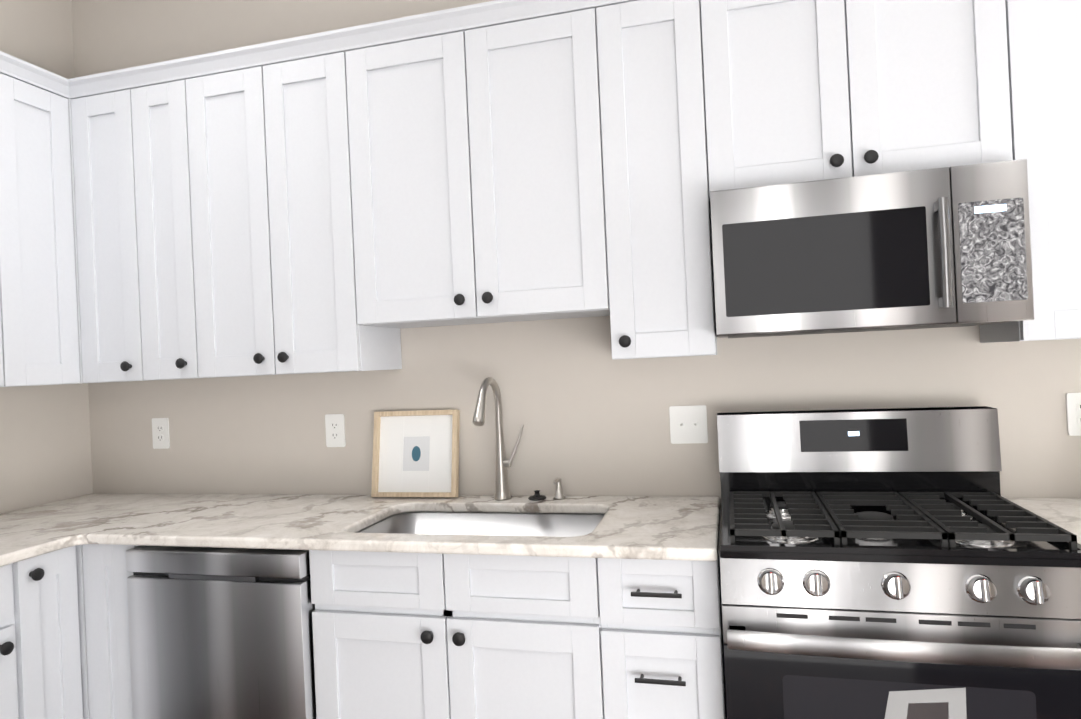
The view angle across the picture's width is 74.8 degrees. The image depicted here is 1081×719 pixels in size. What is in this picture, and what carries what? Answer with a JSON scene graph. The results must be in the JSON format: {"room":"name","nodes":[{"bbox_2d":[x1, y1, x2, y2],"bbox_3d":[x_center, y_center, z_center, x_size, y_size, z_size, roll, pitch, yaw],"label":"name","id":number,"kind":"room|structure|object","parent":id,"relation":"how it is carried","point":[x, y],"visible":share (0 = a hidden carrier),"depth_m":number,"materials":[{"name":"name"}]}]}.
{"room":"kitchen","nodes":[
{"label":"kitchen","id":0,"kind":"room"},
{"bbox_2d":[0,0,92,513],"bbox_3d":[-2.635,-0.021,0.617,0.120,3.037,5.240,-3,0,15],"label":"wall","id":1,"kind":"structure","parent":0,"point":[45,447],"depth_m":2.83,"materials":[{"name":"paint"}]},
{"bbox_2d":[0,73,82,386],"bbox_3d":[-1.940,-0.448,2.370,0.354,1.086,1.240,-3,0,15],"label":"upper cabinet","id":2,"kind":"object","parent":1,"relation":"attached to","point":[40,333],"visible":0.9,"depth_m":2.48,"materials":[{"name":"white wood"}]},
{"bbox_2d":[0,0,637,98],"bbox_3d":[-0.139,-1.078,1.236,3.865,0.056,1.893,-3,0,15],"label":"crown molding","id":3,"kind":"structure","parent":0,"point":[459,19],"depth_m":2.36,"materials":[{"name":"white wood"}]},
{"bbox_2d":[72,0,1080,509],"bbox_3d":[1.073,-0.183,2.280,6.200,3.037,0.120,-3,0,15],"label":"wall","id":4,"kind":"structure","parent":0,"point":[584,410],"depth_m":2.53,"materials":[{"name":"paint"}]},
{"bbox_2d":[152,418,169,448],"bbox_3d":[-1.567,0.300,2.918,0.080,0.126,0.008,-3,0,15],"label":"electrical outlet","id":5,"kind":"object","parent":4,"relation":"attached to","point":[160,433],"visible":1,"depth_m":2.91,"materials":[{"name":"white plastic"}]},
{"bbox_2d":[325,414,345,446],"bbox_3d":[-0.787,0.269,2.711,0.080,0.126,0.008,-3,0,15],"label":"electrical outlet","id":6,"kind":"object","parent":4,"relation":"attached to","point":[335,429],"visible":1,"depth_m":2.71,"materials":[{"name":"white plastic"}]},
{"bbox_2d":[71,0,1080,382],"bbox_3d":[0.161,-0.543,2.270,3.862,1.086,0.354,-3,0,15],"label":"upper cabinet","id":7,"kind":"object","parent":4,"relation":"attached to","point":[355,210],"visible":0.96,"depth_m":2.18,"materials":[{"name":"white wood"}]},
{"bbox_2d":[710,159,1033,337],"bbox_3d":[0.889,-0.285,2.020,0.762,0.398,0.467,-3,0,15],"label":"over-the-range microwave","id":8,"kind":"object","parent":7,"relation":"attached to","point":[943,247],"visible":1,"depth_m":1.84,"materials":[{"name":"silver metal"}]},
{"bbox_2d":[669,405,707,443],"bbox_3d":[0.494,0.215,2.364,0.122,0.126,0.019,-3,0,15],"label":"switch plate","id":9,"kind":"object","parent":4,"relation":"attached to","point":[688,424],"visible":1,"depth_m":2.37,"materials":[{"name":"white plastic"}]},
{"bbox_2d":[1066,393,1080,435],"bbox_3d":[1.594,0.157,2.078,0.080,0.126,0.008,-3,0,15],"label":"electrical outlet","id":10,"kind":"object","parent":4,"relation":"attached to","point":[1073,403],"visible":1,"depth_m":2.08,"materials":[{"name":"white plastic"}]},
{"bbox_3d":[0.487,1.406,-0.199,6.440,0.100,5.240,-3,0,15],"label":"floor","id":11,"kind":"structure","parent":0,"visible":0},
{"bbox_2d":[0,545,89,718],"bbox_3d":[-1.723,1.025,2.325,0.664,0.875,1.241,-3,0,15],"label":"base cabinet","id":12,"kind":"object","parent":11,"relation":"on","point":[43,660],"visible":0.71,"depth_m":2.12,"materials":[{"name":"white wood"}]},
{"bbox_2d":[126,545,316,718],"bbox_3d":[-0.867,0.992,2.389,0.601,0.864,0.660,-3,0,15],"label":"dishwasher","id":13,"kind":"object","parent":11,"relation":"on","point":[219,633],"visible":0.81,"depth_m":2.06,"materials":[{"name":"silver metal"}]},
{"bbox_2d":[82,510,726,718],"bbox_3d":[0.062,0.944,2.150,2.947,0.875,0.664,-3,0,15],"label":"base cabinet","id":14,"kind":"object","parent":11,"relation":"on","point":[397,635],"visible":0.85,"depth_m":1.90,"materials":[{"name":"white wood"}]},
{"bbox_2d":[0,493,719,566],"bbox_3d":[-0.813,0.528,2.079,2.592,0.032,1.242,-3,0,15],"label":"countertop","id":15,"kind":"structure","parent":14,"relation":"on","point":[661,527],"depth_m":2.19,"materials":[{"name":"stone"}]},
{"bbox_2d":[371,409,459,496],"bbox_3d":[-0.457,0.340,2.584,0.330,0.312,0.028,-3,-10,15],"label":"picture frame","id":16,"kind":"object","parent":15,"relation":"on","point":[415,453],"visible":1,"depth_m":2.59,"materials":[{"name":"white paper"}]},
{"bbox_2d":[356,512,604,536],"bbox_3d":[-0.177,0.624,2.182,0.769,0.214,0.449,-3,0,15],"label":"sink","id":17,"kind":"object","parent":15,"relation":"in","point":[521,524],"visible":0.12,"depth_m":2.39,"materials":[{"name":"silver metal"}]},
{"bbox_2d":[472,377,523,499],"bbox_3d":[-0.141,0.268,2.363,0.113,0.428,0.258,-3,0,15],"label":"faucet","id":18,"kind":"object","parent":15,"relation":"on","point":[503,463],"visible":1,"depth_m":2.45,"materials":[{"name":"silver metal"}]},
{"bbox_2d":[528,490,545,500],"bbox_3d":[-0.011,0.461,2.434,0.064,0.030,0.063,-3,0,15],"label":"stopper","id":19,"kind":"object","parent":15,"relation":"on","point":[536,496],"visible":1,"depth_m":2.42,"materials":[{"name":"black"}]},
{"bbox_2d":[553,478,564,499],"bbox_3d":[0.060,0.438,2.416,0.042,0.069,0.066,-3,0,15],"label":"soap dispenser","id":20,"kind":"object","parent":15,"relation":"on","point":[558,490],"visible":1,"depth_m":2.42,"materials":[{"name":"silver metal"}]},
{"bbox_2d":[717,406,1080,718],"bbox_3d":[0.883,0.749,1.852,0.773,1.188,0.722,-3,0,15],"label":"range","id":21,"kind":"object","parent":11,"relation":"on","point":[901,563],"visible":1,"depth_m":1.62,"materials":[{"name":"silver metal"}]},
{"bbox_3d":[1.899,0.858,1.175,1.099,0.875,1.603,-3,0,15],"label":"base cabinet","id":22,"kind":"object","parent":11,"relation":"on","visible":0},
{"bbox_2d":[1006,498,1080,543],"bbox_3d":[1.798,0.408,1.173,1.365,0.032,1.651,-3,0,15],"label":"countertop","id":23,"kind":"structure","parent":22,"relation":"on","point":[1064,513],"depth_m":1.95,"materials":[{"name":"stone"}]}
]}

